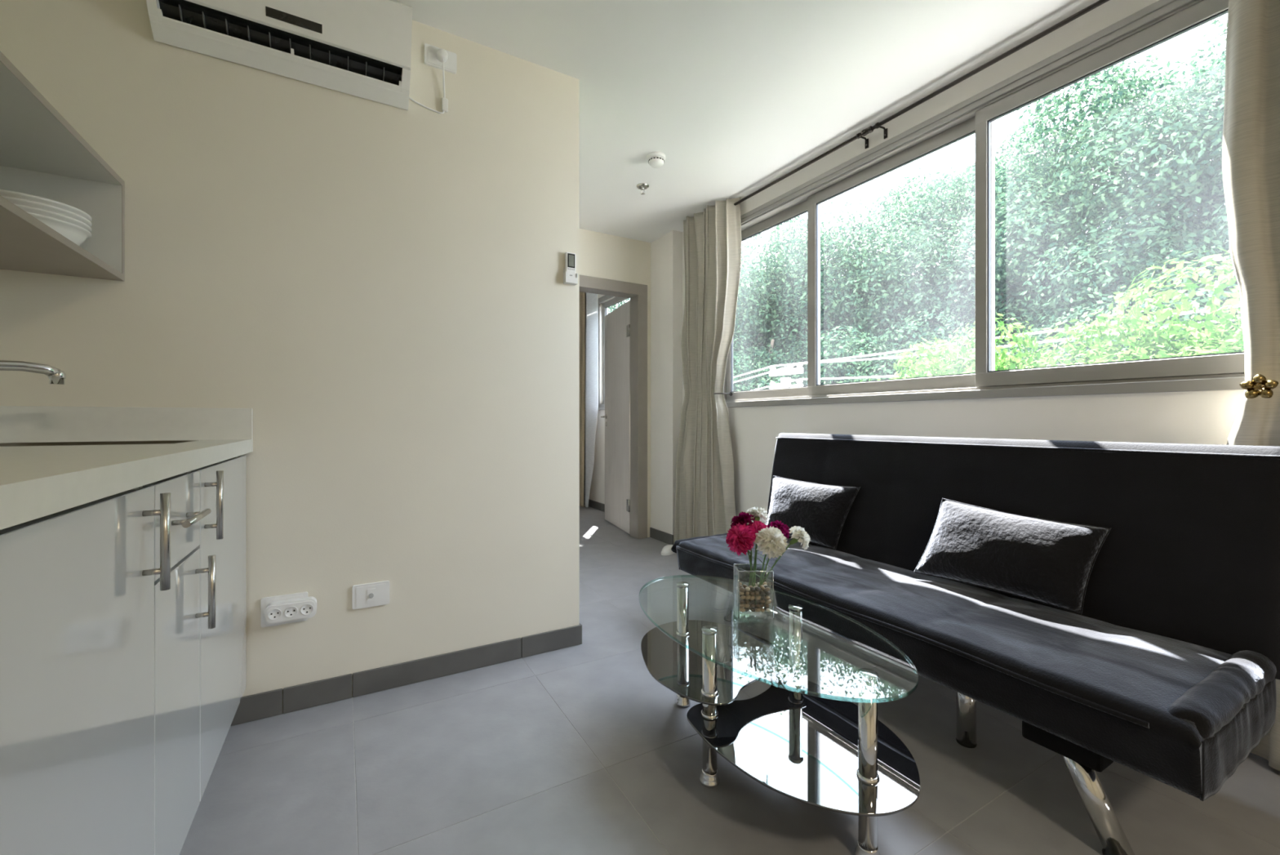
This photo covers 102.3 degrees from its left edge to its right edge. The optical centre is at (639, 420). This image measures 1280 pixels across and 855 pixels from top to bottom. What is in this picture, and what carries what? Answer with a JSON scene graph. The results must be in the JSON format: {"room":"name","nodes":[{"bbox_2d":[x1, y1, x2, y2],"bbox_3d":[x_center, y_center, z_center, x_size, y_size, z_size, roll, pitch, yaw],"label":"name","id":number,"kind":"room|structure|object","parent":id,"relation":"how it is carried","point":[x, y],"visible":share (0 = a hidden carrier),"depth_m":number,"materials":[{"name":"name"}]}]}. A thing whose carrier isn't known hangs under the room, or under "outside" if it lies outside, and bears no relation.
{"room":"studio apartment","nodes":[
{"label":"studio apartment","id":0,"kind":"room"},
{"bbox_2d":[0,0,582,725],"bbox_3d":[-1.465,-0.256,2.453,1.879,2.437,1.607,0,0,-30],"label":"wall","id":1,"kind":"structure","parent":0,"point":[388,300],"depth_m":1.80,"materials":[{"name":"paint"}]},
{"bbox_2d":[0,51,124,280],"bbox_3d":[-1.337,-0.553,0.891,0.303,0.291,1.247,0,0,-29],"label":"wall shelf","id":2,"kind":"object","parent":1,"relation":"attached to","point":[42,154],"visible":0.95,"depth_m":1.33,"materials":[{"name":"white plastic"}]},
{"bbox_2d":[26,211,92,245],"bbox_3d":[-1.554,-0.465,1.316,0.214,0.077,0.214,0,0,-30],"label":"bowl","id":3,"kind":"object","parent":2,"relation":"on","point":[77,234],"visible":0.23,"depth_m":1.31,"materials":[{"name":"white ceramic"}]},
{"bbox_2d":[13,203,92,231],"bbox_3d":[-1.554,-0.479,1.316,0.214,0.077,0.214,0,0,-30],"label":"bowl","id":4,"kind":"object","parent":3,"relation":"on","point":[26,208],"visible":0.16,"depth_m":1.28,"materials":[{"name":"white ceramic"}]},
{"bbox_2d":[0,195,92,226],"bbox_3d":[-1.554,-0.494,1.316,0.214,0.077,0.214,0,0,-30],"label":"bowl","id":5,"kind":"object","parent":4,"relation":"on","point":[14,200],"visible":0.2,"depth_m":1.27,"materials":[{"name":"white ceramic"}]},
{"bbox_2d":[0,189,92,221],"bbox_3d":[-1.554,-0.508,1.316,0.214,0.077,0.214,0,0,-30],"label":"bowl","id":6,"kind":"object","parent":5,"relation":"on","point":[2,193],"visible":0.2,"depth_m":1.27,"materials":[{"name":"white ceramic"}]},
{"bbox_2d":[261,591,307,626],"bbox_3d":[-1.171,0.621,1.700,0.128,0.094,0.010,0,0,-30],"label":"wall socket","id":7,"kind":"object","parent":1,"relation":"attached to","point":[265,601],"visible":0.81,"depth_m":1.69,"materials":[{"name":"white plastic"}]},
{"bbox_2d":[264,595,316,623],"bbox_3d":[-1.141,0.620,1.689,0.140,0.062,0.036,0,0,-30],"label":"adapter","id":8,"kind":"object","parent":7,"relation":"attached to","point":[282,611],"visible":1,"depth_m":1.68,"materials":[{"name":"white plastic"}]},
{"bbox_2d":[267,608,281,620],"bbox_3d":[-1.170,0.620,1.653,0.037,0.037,0.001,0,0,-30],"label":"outlet","id":9,"kind":"object","parent":8,"relation":"attached to","point":[273,614],"depth_m":1.65,"materials":[{"name":"white plastic"}]},
{"bbox_2d":[284,605,297,617],"bbox_3d":[-1.132,0.620,1.674,0.037,0.037,0.001,0,0,-30],"label":"outlet","id":10,"kind":"object","parent":8,"relation":"attached to","point":[289,611],"depth_m":1.67,"materials":[{"name":"white plastic"}]},
{"bbox_2d":[300,603,313,614],"bbox_3d":[-1.095,0.620,1.696,0.037,0.037,0.001,0,0,-30],"label":"outlet","id":11,"kind":"object","parent":8,"relation":"attached to","point":[305,608],"depth_m":1.70,"materials":[{"name":"white plastic"}]},
{"bbox_2d":[146,0,448,113],"bbox_3d":[-1.050,-1.269,1.680,0.831,0.276,0.164,0,0,-30],"label":"air conditioner","id":12,"kind":"object","parent":1,"relation":"attached to","point":[359,48],"visible":1,"depth_m":1.66,"materials":[{"name":"white plastic"}]},
{"bbox_2d":[352,580,389,608],"bbox_3d":[-0.950,0.616,1.824,0.117,0.082,0.016,0,0,-30],"label":"socket","id":13,"kind":"object","parent":1,"relation":"attached to","point":[374,593],"visible":1,"depth_m":1.82,"materials":[{"name":"white plastic"}]},
{"bbox_2d":[424,43,457,74],"bbox_3d":[-0.750,-1.362,1.942,0.114,0.074,0.010,0,0,-30],"label":"wall socket","id":14,"kind":"object","parent":1,"relation":"attached to","point":[430,51],"visible":0.95,"depth_m":1.93,"materials":[{"name":"white plastic"}]},
{"bbox_2d":[563,267,577,285],"bbox_3d":[-0.295,-0.615,2.193,0.054,0.065,0.030,0,0,-30],"label":"remote holder","id":15,"kind":"object","parent":1,"relation":"attached to","point":[566,280],"visible":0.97,"depth_m":2.18,"materials":[{"name":"white plastic"}]},
{"bbox_2d":[564,252,575,277],"bbox_3d":[-0.295,-0.651,2.192,0.045,0.124,0.020,0,0,-30],"label":"remote control","id":16,"kind":"object","parent":15,"relation":"in","point":[570,258],"visible":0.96,"depth_m":2.18,"materials":[{"name":"white plastic"}]},
{"bbox_2d":[588,293,604,503],"bbox_3d":[-0.391,-0.256,5.590,0.100,2.437,2.520,0,0,-30],"label":"wall","id":17,"kind":"structure","parent":0,"point":[597,493],"depth_m":5.57,"materials":[{"name":"paint"}]},
{"bbox_2d":[588,498,604,511],"bbox_3d":[-0.418,0.922,5.527,0.010,0.082,2.398,0,0,-30],"label":"baseboard","id":18,"kind":"structure","parent":17,"relation":"attached to","point":[597,505],"depth_m":5.60,"materials":[{"name":"tile"}]},
{"bbox_2d":[598,294,629,409],"bbox_3d":[-0.148,-0.717,5.107,0.120,1.200,1.140,0,0,-30],"label":"window","id":19,"kind":"structure","parent":17,"relation":"attached to","point":[606,301],"depth_m":5.53,"materials":[{"name":"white metal"}]},
{"bbox_2d":[579,228,650,537],"bbox_3d":[-0.346,-0.256,4.093,1.715,2.437,0.120,0,0,-30],"label":"wall","id":20,"kind":"structure","parent":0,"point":[602,255],"depth_m":4.15,"materials":[{"name":"paint"}]},
{"bbox_2d":[579,275,647,538],"bbox_3d":[-0.523,-0.076,4.404,0.994,2.076,0.872,0,0,-30],"label":"door","id":21,"kind":"structure","parent":20,"relation":"attached to","point":[625,416],"depth_m":4.35,"materials":[{"name":"wood"}]},
{"bbox_2d":[650,230,682,543],"bbox_3d":[0.211,-0.256,4.154,0.090,2.437,0.330,0,0,-30],"label":"wall pier","id":22,"kind":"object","parent":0,"point":[666,251],"visible":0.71,"depth_m":4.08,"materials":[{"name":"paint"}]},
{"bbox_2d":[649,527,673,544],"bbox_3d":[0.170,0.922,4.124,0.010,0.082,0.338,0,0,-30],"label":"baseboard","id":23,"kind":"object","parent":22,"relation":"attached to","point":[665,537],"visible":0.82,"depth_m":4.11,"materials":[{"name":"tile"}]},
{"bbox_2d":[179,505,1279,854],"bbox_3d":[-0.073,1.023,1.746,3.585,0.120,9.500,0,0,-30],"label":"floor","id":24,"kind":"structure","parent":0,"point":[576,749],"depth_m":1.38,"materials":[{"name":"tile"}]},
{"bbox_2d":[0,484,170,854],"bbox_3d":[-0.921,0.534,0.489,0.608,0.858,0.598,0,0,-29],"label":"base cabinet","id":25,"kind":"object","parent":24,"relation":"on","point":[77,583],"visible":0.94,"depth_m":0.64,"materials":[{"name":"white plastic"}]},
{"bbox_2d":[143,470,215,854],"bbox_3d":[-1.141,0.534,0.883,0.608,0.858,0.303,0,0,-29],"label":"base cabinet","id":26,"kind":"object","parent":24,"relation":"on","point":[177,615],"visible":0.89,"depth_m":1.00,"materials":[{"name":"white plastic"}]},
{"bbox_2d":[193,454,246,800],"bbox_3d":[-1.355,0.534,1.267,0.608,0.858,0.571,0,0,-29],"label":"base cabinet","id":27,"kind":"object","parent":24,"relation":"on","point":[223,484],"visible":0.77,"depth_m":1.33,"materials":[{"name":"white plastic"}]},
{"bbox_2d":[661,544,674,555],"bbox_3d":[0.212,0.936,3.780,0.092,0.052,0.208,0,0,26],"label":"slipper","id":28,"kind":"object","parent":24,"relation":"on","point":[666,550],"visible":0.67,"depth_m":3.71,"materials":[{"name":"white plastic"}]},
{"bbox_2d":[639,574,919,854],"bbox_3d":[0.300,0.754,1.434,0.523,0.418,0.934,0,0,-30],"label":"coffee table","id":29,"kind":"object","parent":24,"relation":"on","point":[805,741],"visible":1,"depth_m":1.31,"materials":[{"name":"clear glass"}]},
{"bbox_2d":[640,619,807,705],"bbox_3d":[0.212,0.728,1.620,0.453,0.006,0.515,0,0,-30],"label":"glass shelf","id":30,"kind":"object","parent":29,"relation":"attached to","point":[673,665],"depth_m":1.56,"materials":[{"name":"clear glass"}]},
{"bbox_2d":[686,674,919,816],"bbox_3d":[0.417,0.785,1.277,0.456,0.006,0.522,0,0,-30],"label":"glass shelf","id":31,"kind":"object","parent":29,"relation":"attached to","point":[803,748],"depth_m":1.23,"materials":[{"name":"glass"}]},
{"bbox_3d":[0.319,0.479,1.455,0.099,0.132,0.073,0,0,0],"label":"vase","id":32,"kind":"object","parent":29,"relation":"on","visible":0},
{"bbox_2d":[725,522,757,604],"bbox_3d":[0.283,0.400,1.440,0.088,0.230,0.096,0,0,5],"label":"carnation","id":33,"kind":"object","parent":32,"relation":"in","point":[740,538],"visible":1,"depth_m":1.42,"materials":[{"name":"pink plant"}]},
{"bbox_2d":[738,607,745,612],"bbox_3d":[0.283,0.525,1.432,0.015,0.012,0.015,0,0,-27],"label":"pebble","id":34,"kind":"object","parent":32,"relation":"in","point":[740,609],"visible":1,"depth_m":1.43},
{"bbox_2d":[738,586,745,591],"bbox_3d":[0.283,0.469,1.432,0.015,0.012,0.016,0,0,-25],"label":"pebble","id":35,"kind":"object","parent":32,"relation":"in","point":[741,588],"visible":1,"depth_m":1.43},
{"bbox_2d":[730,511,755,600],"bbox_3d":[0.298,0.388,1.472,0.074,0.255,0.078,0,0,-30],"label":"carnation","id":36,"kind":"object","parent":32,"relation":"in","point":[743,517],"visible":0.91,"depth_m":1.46,"materials":[{"name":"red plant"}]},
{"bbox_2d":[745,595,751,599],"bbox_3d":[0.300,0.490,1.433,0.015,0.012,0.015,0,0,-45],"label":"pebble","id":37,"kind":"object","parent":32,"relation":"in","point":[747,597],"visible":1,"depth_m":1.43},
{"bbox_2d":[744,520,768,604],"bbox_3d":[0.333,0.398,1.456,0.072,0.234,0.068,0,0,-30],"label":"carnation","id":38,"kind":"object","parent":32,"relation":"in","point":[757,525],"visible":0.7,"depth_m":1.45,"materials":[{"name":"pink plant"}]},
{"bbox_2d":[755,607,760,611],"bbox_3d":[0.328,0.526,1.435,0.015,0.012,0.015,0,0,-19],"label":"pebble","id":39,"kind":"object","parent":32,"relation":"in","point":[757,609],"visible":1,"depth_m":1.43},
{"bbox_2d":[755,595,760,599],"bbox_3d":[0.328,0.492,1.431,0.014,0.013,0.015,0,0,36],"label":"pebble","id":40,"kind":"object","parent":32,"relation":"in","point":[757,597],"visible":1,"depth_m":1.43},
{"bbox_2d":[746,506,769,585],"bbox_3d":[0.337,0.382,1.497,0.070,0.267,0.080,0,0,39],"label":"carnation","id":41,"kind":"object","parent":32,"relation":"in","point":[760,512],"visible":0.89,"depth_m":1.49,"materials":[{"name":"white plant"}]},
{"bbox_2d":[755,586,760,591],"bbox_3d":[0.328,0.468,1.435,0.015,0.012,0.015,0,0,-30],"label":"pebble","id":42,"kind":"object","parent":32,"relation":"in","point":[757,588],"visible":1,"depth_m":1.43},
{"bbox_2d":[759,591,764,595],"bbox_3d":[0.341,0.480,1.435,0.015,0.012,0.015,0,0,-6],"label":"pebble","id":43,"kind":"object","parent":32,"relation":"in","point":[762,593],"visible":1,"depth_m":1.43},
{"bbox_2d":[764,586,769,591],"bbox_3d":[0.353,0.469,1.434,0.015,0.013,0.014,0,0,-35],"label":"pebble","id":44,"kind":"object","parent":32,"relation":"in","point":[766,588],"visible":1,"depth_m":1.43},
{"bbox_2d":[765,599,771,604],"bbox_3d":[0.356,0.502,1.431,0.015,0.013,0.015,0,0,-43],"label":"pebble","id":45,"kind":"object","parent":32,"relation":"in","point":[767,602],"visible":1,"depth_m":1.43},
{"bbox_2d":[754,525,787,604],"bbox_3d":[0.358,0.403,1.407,0.094,0.225,0.078,0,0,5],"label":"carnation","id":46,"kind":"object","parent":32,"relation":"in","point":[771,541],"visible":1,"depth_m":1.39,"materials":[{"name":"white plant"}]},
{"bbox_2d":[756,520,789,583],"bbox_3d":[0.377,0.399,1.478,0.104,0.233,0.072,0,0,14],"label":"carnation","id":47,"kind":"object","parent":32,"relation":"in","point":[783,527],"visible":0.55,"depth_m":1.46,"materials":[{"name":"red plant"}]},
{"bbox_2d":[754,525,810,584],"bbox_3d":[0.391,0.404,1.427,0.166,0.227,0.071,0,0,-4],"label":"carnation","id":48,"kind":"object","parent":32,"relation":"in","point":[799,535],"visible":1,"depth_m":1.42,"materials":[{"name":"white plant"}]},
{"bbox_2d":[671,432,1279,854],"bbox_3d":[0.926,0.516,1.940,0.761,0.903,1.838,0,0,-30],"label":"sofa","id":49,"kind":"object","parent":24,"relation":"on","point":[1168,669],"visible":0.74,"depth_m":1.43,"materials":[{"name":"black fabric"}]},
{"bbox_2d":[766,475,860,549],"bbox_3d":[0.790,0.429,2.454,0.162,0.287,0.507,0,0,-30],"label":"cushion","id":50,"kind":"object","parent":49,"relation":"on","point":[822,509],"visible":0.85,"depth_m":2.37,"materials":[{"name":"black fabric"}]},
{"bbox_2d":[914,497,1111,613],"bbox_3d":[1.213,0.431,1.726,0.159,0.283,0.541,0,0,-40],"label":"cushion","id":51,"kind":"object","parent":49,"relation":"on","point":[1050,562],"visible":1,"depth_m":1.65,"materials":[{"name":"black fabric"}]},
{"bbox_3d":[-0.636,0.534,-0.022,0.608,0.858,0.568,0,0,-29],"label":"cabinet","id":52,"kind":"object","parent":24,"relation":"on","visible":0},
{"bbox_2d":[0,405,253,529],"bbox_3d":[-1.008,0.030,0.616,0.604,0.140,2.046,0,0,-29],"label":"countertop","id":53,"kind":"structure","parent":52,"relation":"on","point":[36,482],"depth_m":1.12,"materials":[{"name":"beige stone"}]},
{"bbox_2d":[0,360,66,384],"bbox_3d":[-1.460,-0.039,1.093,0.078,0.196,0.346,0,0,11],"label":"faucet","id":54,"kind":"object","parent":53,"relation":"on","point":[56,376],"visible":1,"depth_m":1.21,"materials":[{"name":"silver metal"}]},
{"bbox_2d":[0,440,198,446],"bbox_3d":[-1.435,0.143,1.345,0.407,0.170,0.267,0,0,-29],"label":"sink","id":55,"kind":"object","parent":53,"relation":"in","point":[113,442],"visible":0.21,"depth_m":1.42,"materials":[{"name":"metal"}]},
{"bbox_2d":[393,0,1098,242],"bbox_3d":[-0.161,-1.549,1.696,3.383,0.150,9.500,0,0,-30],"label":"ceiling","id":56,"kind":"structure","parent":0,"point":[736,96],"depth_m":2.16,"materials":[{"name":"white paint"}]},
{"bbox_2d":[579,291,586,506],"bbox_3d":[-0.715,-0.247,5.791,0.035,2.380,0.490,0,0,-30],"label":"curtain","id":57,"kind":"object","parent":56,"relation":"hanging from","point":[582,295],"visible":0.32,"depth_m":5.65,"materials":[{"name":"beige fabric"}]},
{"bbox_2d":[583,292,598,507],"bbox_3d":[-0.522,-0.252,5.486,0.005,2.370,0.370,0,0,-30],"label":"sheer curtain","id":58,"kind":"object","parent":56,"relation":"hanging from","point":[592,299],"visible":0.97,"depth_m":5.49,"materials":[{"name":"white fabric"}]},
{"bbox_2d":[636,182,648,195],"bbox_3d":[0.017,-1.449,3.241,0.079,0.050,0.079,0,0,-30],"label":"sprinkler","id":59,"kind":"object","parent":56,"relation":"attached to","point":[642,186],"visible":1,"depth_m":3.23,"materials":[{"name":"metal"}]},
{"bbox_2d":[646,151,665,168],"bbox_3d":[0.091,-1.447,2.879,0.104,0.054,0.104,0,0,-30],"label":"smoke detector","id":60,"kind":"object","parent":56,"relation":"attached to","point":[655,159],"visible":1,"depth_m":2.85,"materials":[{"name":"white plastic"}]},
{"bbox_2d":[682,0,1244,524],"bbox_3d":[1.897,-0.256,1.415,0.100,2.437,6.760,0,0,-30],"label":"wall","id":61,"kind":"structure","parent":0,"point":[1189,417],"depth_m":2.14,"materials":[{"name":"paint"}]},
{"bbox_2d":[733,125,873,205],"bbox_3d":[0.783,-1.409,3.171,0.078,0.059,1.486,0,0,-30],"label":"curtain rod","id":62,"kind":"object","parent":61,"relation":"attached to","point":[868,130],"visible":0.75,"depth_m":2.82,"materials":[{"name":"brown metal"}]},
{"bbox_2d":[674,197,741,542],"bbox_3d":[0.439,-0.257,3.651,0.150,2.410,0.689,0,0,-28],"label":"curtain","id":63,"kind":"object","parent":62,"relation":"hanging from","point":[704,501],"visible":0.94,"depth_m":3.57,"materials":[{"name":"beige fabric"}]},
{"bbox_2d":[714,391,733,395],"bbox_3d":[0.568,-0.182,3.501,0.126,0.027,0.042,0,0,-11],"label":"tieback","id":64,"kind":"object","parent":63,"relation":"attached to","point":[731,393],"visible":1,"depth_m":3.49,"materials":[{"name":"brown metal"}]},
{"bbox_2d":[723,0,1244,407],"bbox_3d":[1.271,-0.726,2.509,0.134,1.267,2.780,0,0,-30],"label":"window","id":65,"kind":"structure","parent":61,"relation":"attached to","point":[1162,21],"depth_m":2.14,"materials":[{"name":"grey metal"}]},
{"bbox_2d":[861,0,1109,138],"bbox_3d":[1.655,-1.409,1.656,0.078,0.059,2.118,0,0,-30],"label":"curtain rod","id":66,"kind":"object","parent":61,"relation":"attached to","point":[878,125],"visible":1,"depth_m":2.05,"materials":[{"name":"brown metal"}]},
{"bbox_2d":[1222,0,1279,770],"bbox_3d":[1.890,-0.257,1.172,0.098,2.410,0.852,0,0,-32],"label":"curtain","id":67,"kind":"object","parent":66,"relation":"hanging from","point":[1251,145],"visible":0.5,"depth_m":1.44,"materials":[{"name":"beige fabric"}]},
{"bbox_2d":[1240,373,1278,398],"bbox_3d":[1.731,-0.093,1.426,0.176,0.065,0.069,0,0,-30],"label":"tieback","id":68,"kind":"object","parent":61,"relation":"attached to","point":[1265,391],"visible":1,"depth_m":1.38,"materials":[{"name":"gold metal"}]},
{"bbox_3d":[22.202,5.063,24.320,57.250,0.200,100.000,0,0,-30],"label":"ground","id":69,"kind":"structure","parent":0,"visible":0},
{"bbox_2d":[608,255,807,378],"bbox_3d":[0.784,0.238,12.665,6.603,9.458,5.930,0,0,7],"label":"tree","id":70,"kind":"object","parent":69,"relation":"on","point":[614,307],"visible":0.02,"depth_m":10.22,"materials":[{"name":"green plant"}]},
{"bbox_2d":[733,326,805,391],"bbox_3d":[1.398,1.578,9.701,4.134,6.781,4.260,0,0,21],"label":"tree","id":71,"kind":"object","parent":69,"relation":"on","point":[744,387],"visible":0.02,"depth_m":9.18,"materials":[{"name":"green plant"}]},
{"bbox_2d":[768,362,803,388],"bbox_3d":[2.089,2.078,7.394,0.200,5.770,0.618,0,0,-30],"label":"utility pole","id":72,"kind":"object","parent":69,"relation":"on","point":[784,383],"visible":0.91,"depth_m":7.33,"materials":[{"name":"concrete"}]},
{"bbox_2d":[751,357,1151,390],"bbox_3d":[2.970,-0.342,5.864,0.024,0.491,13.201,0,0,-30],"label":"power line","id":73,"kind":"object","parent":72,"relation":"attached to","point":[892,375],"visible":0.29,"depth_m":6.49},
{"bbox_2d":[733,316,1240,382],"bbox_3d":[2.987,-0.552,5.874,0.085,0.591,13.202,0,0,-29],"label":"power line","id":74,"kind":"object","parent":72,"relation":"attached to","point":[1215,322],"visible":0.39,"depth_m":6.01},
{"bbox_2d":[733,303,1240,377],"bbox_3d":[2.970,-0.647,5.864,0.024,0.601,13.201,0,0,-30],"label":"power line","id":75,"kind":"object","parent":72,"relation":"attached to","point":[1239,304],"visible":0.43,"depth_m":5.82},
{"bbox_2d":[733,214,867,388],"bbox_3d":[2.472,0.243,11.640,5.658,9.448,6.053,0,0,12],"label":"tree","id":76,"kind":"object","parent":69,"relation":"on","point":[766,260],"visible":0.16,"depth_m":10.08,"materials":[{"name":"green plant"}]},
{"bbox_2d":[733,354,869,391],"bbox_3d":[2.561,1.898,9.285,4.316,6.141,4.194,0,0,-27],"label":"tree","id":77,"kind":"object","parent":69,"relation":"on","point":[756,384],"visible":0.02,"depth_m":8.75,"materials":[{"name":"green plant"}]},
{"bbox_2d":[733,197,939,382],"bbox_3d":[4.224,0.213,12.039,5.821,9.508,6.021,0,0,-44],"label":"tree","id":78,"kind":"object","parent":69,"relation":"on","point":[799,307],"visible":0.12,"depth_m":10.05,"materials":[{"name":"green plant"}]},
{"bbox_2d":[776,324,931,386],"bbox_3d":[3.860,1.635,8.999,3.902,6.668,4.297,0,0,-14],"label":"tree","id":79,"kind":"object","parent":69,"relation":"on","point":[828,368],"visible":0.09,"depth_m":8.41,"materials":[{"name":"green plant"}]},
{"bbox_2d":[768,190,1070,364],"bbox_3d":[5.526,0.118,10.865,6.017,9.698,5.796,0,0,32],"label":"tree","id":80,"kind":"object","parent":69,"relation":"on","point":[859,310],"visible":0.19,"depth_m":9.38,"materials":[{"name":"green plant"}]},
{"bbox_2d":[835,311,1045,382],"bbox_3d":[4.618,1.629,8.238,4.288,6.679,4.018,0,0,-5],"label":"tree","id":81,"kind":"object","parent":69,"relation":"on","point":[912,324],"visible":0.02,"depth_m":7.98,"materials":[{"name":"green plant"}]},
{"bbox_2d":[860,313,1039,381],"bbox_3d":[2.932,2.038,4.563,2.200,5.861,1.944,0,0,-27],"label":"bush","id":82,"kind":"object","parent":69,"relation":"on","point":[962,363],"visible":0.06,"depth_m":4.24,"materials":[{"name":"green plant"}]},
{"bbox_2d":[851,122,1103,358],"bbox_3d":[7.404,-0.473,11.288,5.680,10.879,5.566,0,0,16],"label":"tree","id":83,"kind":"object","parent":69,"relation":"on","point":[941,183],"visible":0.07,"depth_m":10.30,"materials":[{"name":"green plant"}]},
{"bbox_2d":[893,295,1182,377],"bbox_3d":[5.888,1.541,7.847,4.206,6.855,4.163,0,0,9],"label":"tree","id":84,"kind":"object","parent":69,"relation":"on","point":[1030,317],"visible":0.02,"depth_m":7.67,"materials":[{"name":"green plant"}]},
{"bbox_2d":[907,111,1217,353],"bbox_3d":[7.854,-0.297,9.800,5.582,10.527,6.116,0,0,6],"label":"tree","id":85,"kind":"object","parent":69,"relation":"on","point":[964,284],"visible":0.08,"depth_m":9.03,"materials":[{"name":"green plant"}]},
{"bbox_2d":[1004,313,1158,369],"bbox_3d":[3.550,2.058,4.501,2.274,5.821,2.087,0,0,-16],"label":"bush","id":86,"kind":"object","parent":69,"relation":"on","point":[1094,353],"visible":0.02,"depth_m":4.00,"materials":[{"name":"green plant"}]},
{"bbox_2d":[942,49,1238,349],"bbox_3d":[8.515,-0.343,8.447,6.483,10.618,6.289,0,0,3],"label":"tree","id":87,"kind":"object","parent":69,"relation":"on","point":[1094,108],"visible":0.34,"depth_m":7.59,"materials":[{"name":"green plant"}]},
{"bbox_2d":[995,17,1232,351],"bbox_3d":[8.858,-0.700,7.214,6.328,11.333,6.219,0,0,-41],"label":"tree","id":88,"kind":"object","parent":69,"relation":"on","point":[1154,153],"visible":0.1,"depth_m":6.73,"materials":[{"name":"green plant"}]},
{"bbox_2d":[995,231,1238,364],"bbox_3d":[6.627,1.280,6.916,4.189,7.376,4.165,0,0,-27],"label":"tree","id":89,"kind":"object","parent":69,"relation":"on","point":[1203,248],"visible":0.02,"depth_m":6.53,"materials":[{"name":"green plant"}]},
{"bbox_2d":[995,247,1244,369],"bbox_3d":[3.479,1.917,3.787,2.520,6.102,2.435,0,0,-37],"label":"bush","id":90,"kind":"object","parent":69,"relation":"on","point":[1216,338],"visible":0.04,"depth_m":3.53,"materials":[{"name":"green plant"}]},
{"bbox_2d":[1057,242,1240,361],"bbox_3d":[7.372,1.341,5.894,4.073,7.254,4.072,0,0,-10],"label":"tree","id":91,"kind":"object","parent":69,"relation":"on","point":[1209,295],"visible":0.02,"depth_m":5.89,"materials":[{"name":"green plant"}]},
{"bbox_2d":[1065,255,1244,364],"bbox_3d":[3.862,1.935,3.248,2.518,6.067,2.533,0,0,-30],"label":"bush","id":92,"kind":"object","parent":69,"relation":"on","point":[1199,350],"visible":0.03,"depth_m":3.37,"materials":[{"name":"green plant"}]},
{"bbox_2d":[1143,129,1236,314],"bbox_3d":[10.449,-0.336,5.942,6.562,10.604,6.693,0,0,13],"label":"tree","id":93,"kind":"object","parent":69,"relation":"on","point":[1211,176],"visible":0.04,"depth_m":7.49,"materials":[{"name":"green plant"}]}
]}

